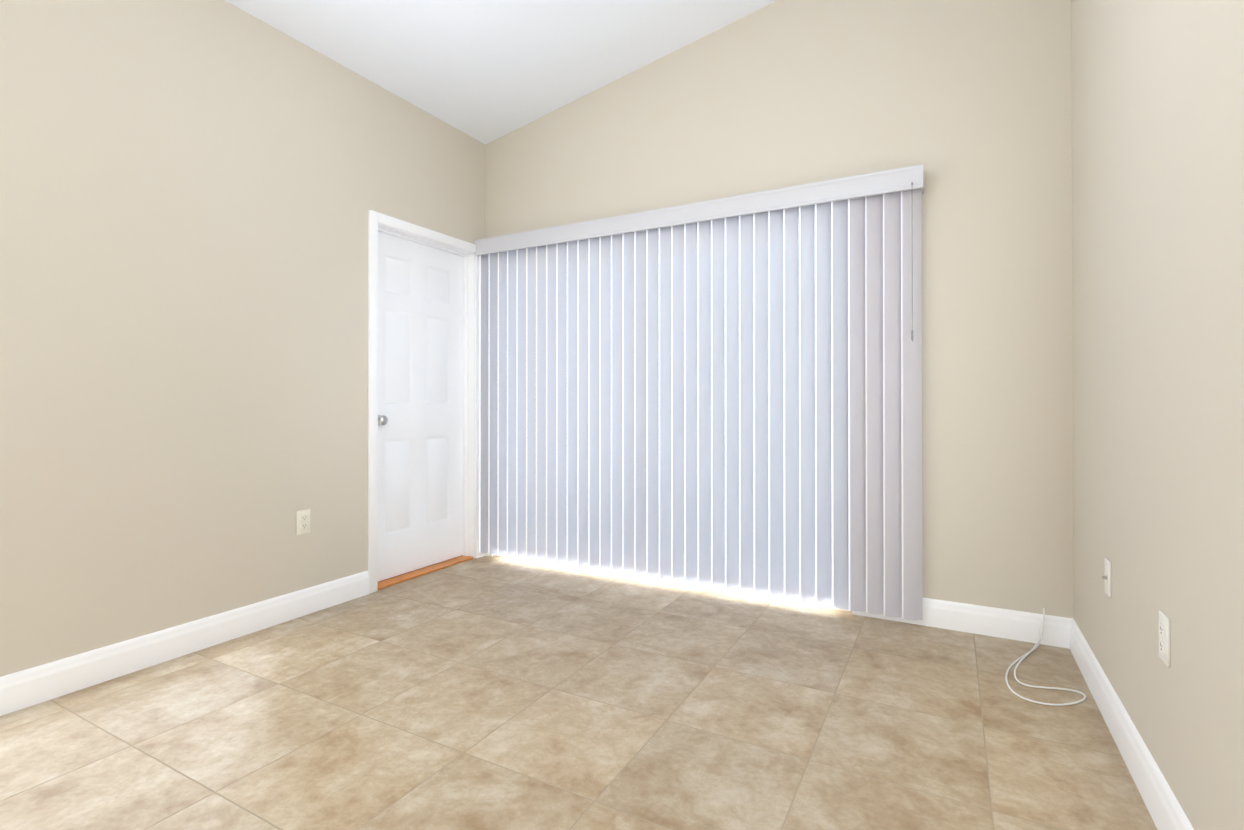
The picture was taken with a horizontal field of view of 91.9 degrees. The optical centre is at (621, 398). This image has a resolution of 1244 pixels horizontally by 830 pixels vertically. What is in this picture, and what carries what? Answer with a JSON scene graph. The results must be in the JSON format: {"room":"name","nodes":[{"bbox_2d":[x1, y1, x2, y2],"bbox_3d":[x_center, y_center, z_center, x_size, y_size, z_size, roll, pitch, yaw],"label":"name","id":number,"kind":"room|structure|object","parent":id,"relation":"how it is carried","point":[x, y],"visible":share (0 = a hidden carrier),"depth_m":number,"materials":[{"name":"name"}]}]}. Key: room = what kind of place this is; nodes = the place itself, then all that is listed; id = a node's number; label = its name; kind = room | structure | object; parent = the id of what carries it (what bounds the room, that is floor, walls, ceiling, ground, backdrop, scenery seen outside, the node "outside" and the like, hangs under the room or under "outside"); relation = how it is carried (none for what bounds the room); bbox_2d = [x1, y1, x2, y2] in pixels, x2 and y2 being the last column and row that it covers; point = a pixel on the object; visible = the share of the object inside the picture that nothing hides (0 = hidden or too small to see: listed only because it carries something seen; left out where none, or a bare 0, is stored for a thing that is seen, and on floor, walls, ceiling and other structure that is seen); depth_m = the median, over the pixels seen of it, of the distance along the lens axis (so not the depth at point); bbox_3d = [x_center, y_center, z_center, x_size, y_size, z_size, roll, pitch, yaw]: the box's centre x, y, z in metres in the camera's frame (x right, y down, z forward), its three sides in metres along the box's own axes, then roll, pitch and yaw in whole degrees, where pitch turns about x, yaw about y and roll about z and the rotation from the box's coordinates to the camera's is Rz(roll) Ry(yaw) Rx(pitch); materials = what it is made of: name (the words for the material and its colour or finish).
{"room":"empty living room","nodes":[
{"label":"empty living room","id":0,"kind":"room"},
{"bbox_2d":[0,0,484,676],"bbox_3d":[-2.082,-0.871,2.127,0.170,4.070,4.520,0,0,29],"label":"wall","id":1,"kind":"structure","parent":0,"point":[192,192],"depth_m":2.46,"materials":[{"name":"beige paint"}]},
{"bbox_2d":[0,571,368,715],"bbox_3d":[-2.195,0.980,1.717,0.016,0.124,3.467,0,0,29],"label":"baseboard","id":2,"kind":"structure","parent":1,"relation":"attached to","point":[40,683],"depth_m":2.39,"materials":[{"name":"white wood"}]},
{"bbox_2d":[296,509,309,534],"bbox_3d":[-1.544,0.598,2.919,0.010,0.115,0.070,0,0,29],"label":"electrical outlet","id":3,"kind":"object","parent":1,"relation":"attached to","point":[303,521],"visible":1,"depth_m":2.92,"materials":[{"name":"white plastic"}]},
{"bbox_2d":[367,210,481,593],"bbox_3d":[-1.212,0.037,3.664,0.124,2.030,0.806,0,0,29],"label":"door frame","id":4,"kind":"structure","parent":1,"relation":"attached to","point":[468,403],"depth_m":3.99,"materials":[{"name":"white wood"}]},
{"bbox_2d":[378,232,462,581],"bbox_3d":[-1.250,0.040,3.684,0.035,1.991,0.760,0,0,29],"label":"door","id":5,"kind":"structure","parent":4,"relation":"attached to","point":[420,404],"depth_m":3.67,"materials":[{"name":"white wood"}]},
{"bbox_2d":[378,415,387,424],"bbox_3d":[-1.355,0.120,3.379,0.072,0.065,0.065,0,0,29],"label":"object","id":6,"kind":"structure","parent":5,"relation":"attached to","point":[382,419],"depth_m":3.36,"materials":[{"name":"silver metal"}]},
{"bbox_2d":[225,0,776,143],"bbox_3d":[-0.551,-2.088,1.407,3.613,0.776,4.870,0,0,29],"label":"ceiling","id":7,"kind":"structure","parent":0,"point":[484,71],"depth_m":3.16,"materials":[{"name":"white paint"}]},
{"bbox_2d":[0,556,1156,829],"bbox_3d":[-0.604,1.100,1.294,3.573,0.120,4.610,0,0,29],"label":"floor","id":8,"kind":"structure","parent":0,"point":[494,692],"depth_m":1.92,"materials":[{"name":"tile"}]},
{"bbox_2d":[378,555,472,589],"bbox_3d":[-1.213,1.046,3.659,0.120,0.012,0.765,0,0,29],"label":"threshold","id":9,"kind":"object","parent":8,"relation":"on","point":[416,573],"visible":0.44,"depth_m":3.62,"materials":[{"name":"brown wood"}]},
{"bbox_2d":[1005,608,1085,705],"bbox_3d":[1.608,0.968,2.325,0.237,0.152,0.646,0,0,29],"label":"cord","id":10,"kind":"object","parent":8,"relation":"on","point":[1037,644],"visible":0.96,"depth_m":2.19,"materials":[{"name":"white plastic"}]},
{"bbox_2d":[485,0,1073,618],"bbox_3d":[0.520,-0.925,3.369,3.453,3.950,0.150,0,0,29],"label":"wall","id":11,"kind":"structure","parent":0,"point":[967,104],"depth_m":2.76,"materials":[{"name":"beige paint"}]},
{"bbox_2d":[496,555,848,610],"bbox_3d":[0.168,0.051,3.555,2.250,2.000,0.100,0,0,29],"label":"door track","id":12,"kind":"structure","parent":11,"relation":"attached to","point":[687,585],"depth_m":3.37,"materials":[{"name":"white metal"}]},
{"bbox_2d":[474,164,923,619],"bbox_3d":[0.212,-0.017,3.371,2.649,2.066,0.131,0,0,29],"label":"vertical blind","id":13,"kind":"object","parent":11,"relation":"attached to","point":[725,394],"visible":1,"depth_m":3.20,"materials":[{"name":"white plastic"}]},
{"bbox_2d":[852,598,1063,647],"bbox_3d":[1.494,0.985,2.734,0.840,0.124,0.016,0,0,29],"label":"baseboard","id":14,"kind":"structure","parent":11,"relation":"attached to","point":[963,617],"depth_m":2.66,"materials":[{"name":"white wood"}]},
{"bbox_2d":[1071,0,1243,829],"bbox_3d":[0.867,-0.939,0.521,0.120,3.950,4.520,0,0,29],"label":"wall","id":15,"kind":"structure","parent":0,"point":[1158,271],"depth_m":1.44,"materials":[{"name":"beige paint"}]},
{"bbox_2d":[1102,558,1110,597],"bbox_3d":[1.579,0.583,1.964,0.017,0.115,0.070,0,0,29],"label":"jack","id":16,"kind":"object","parent":15,"relation":"attached to","point":[1107,577],"visible":1,"depth_m":1.95,"materials":[{"name":"white plastic"}]},
{"bbox_2d":[1064,617,1193,829],"bbox_3d":[0.836,0.974,0.596,0.016,0.124,4.400,0,0,29],"label":"baseboard","id":17,"kind":"structure","parent":15,"relation":"attached to","point":[1165,810],"depth_m":1.70,"materials":[{"name":"white wood"}]},
{"bbox_2d":[1159,610,1169,667],"bbox_3d":[1.301,0.576,1.446,0.010,0.115,0.070,0,0,29],"label":"electrical outlet","id":18,"kind":"object","parent":15,"relation":"attached to","point":[1164,637],"visible":0.96,"depth_m":1.43,"materials":[{"name":"white plastic"}]}
]}

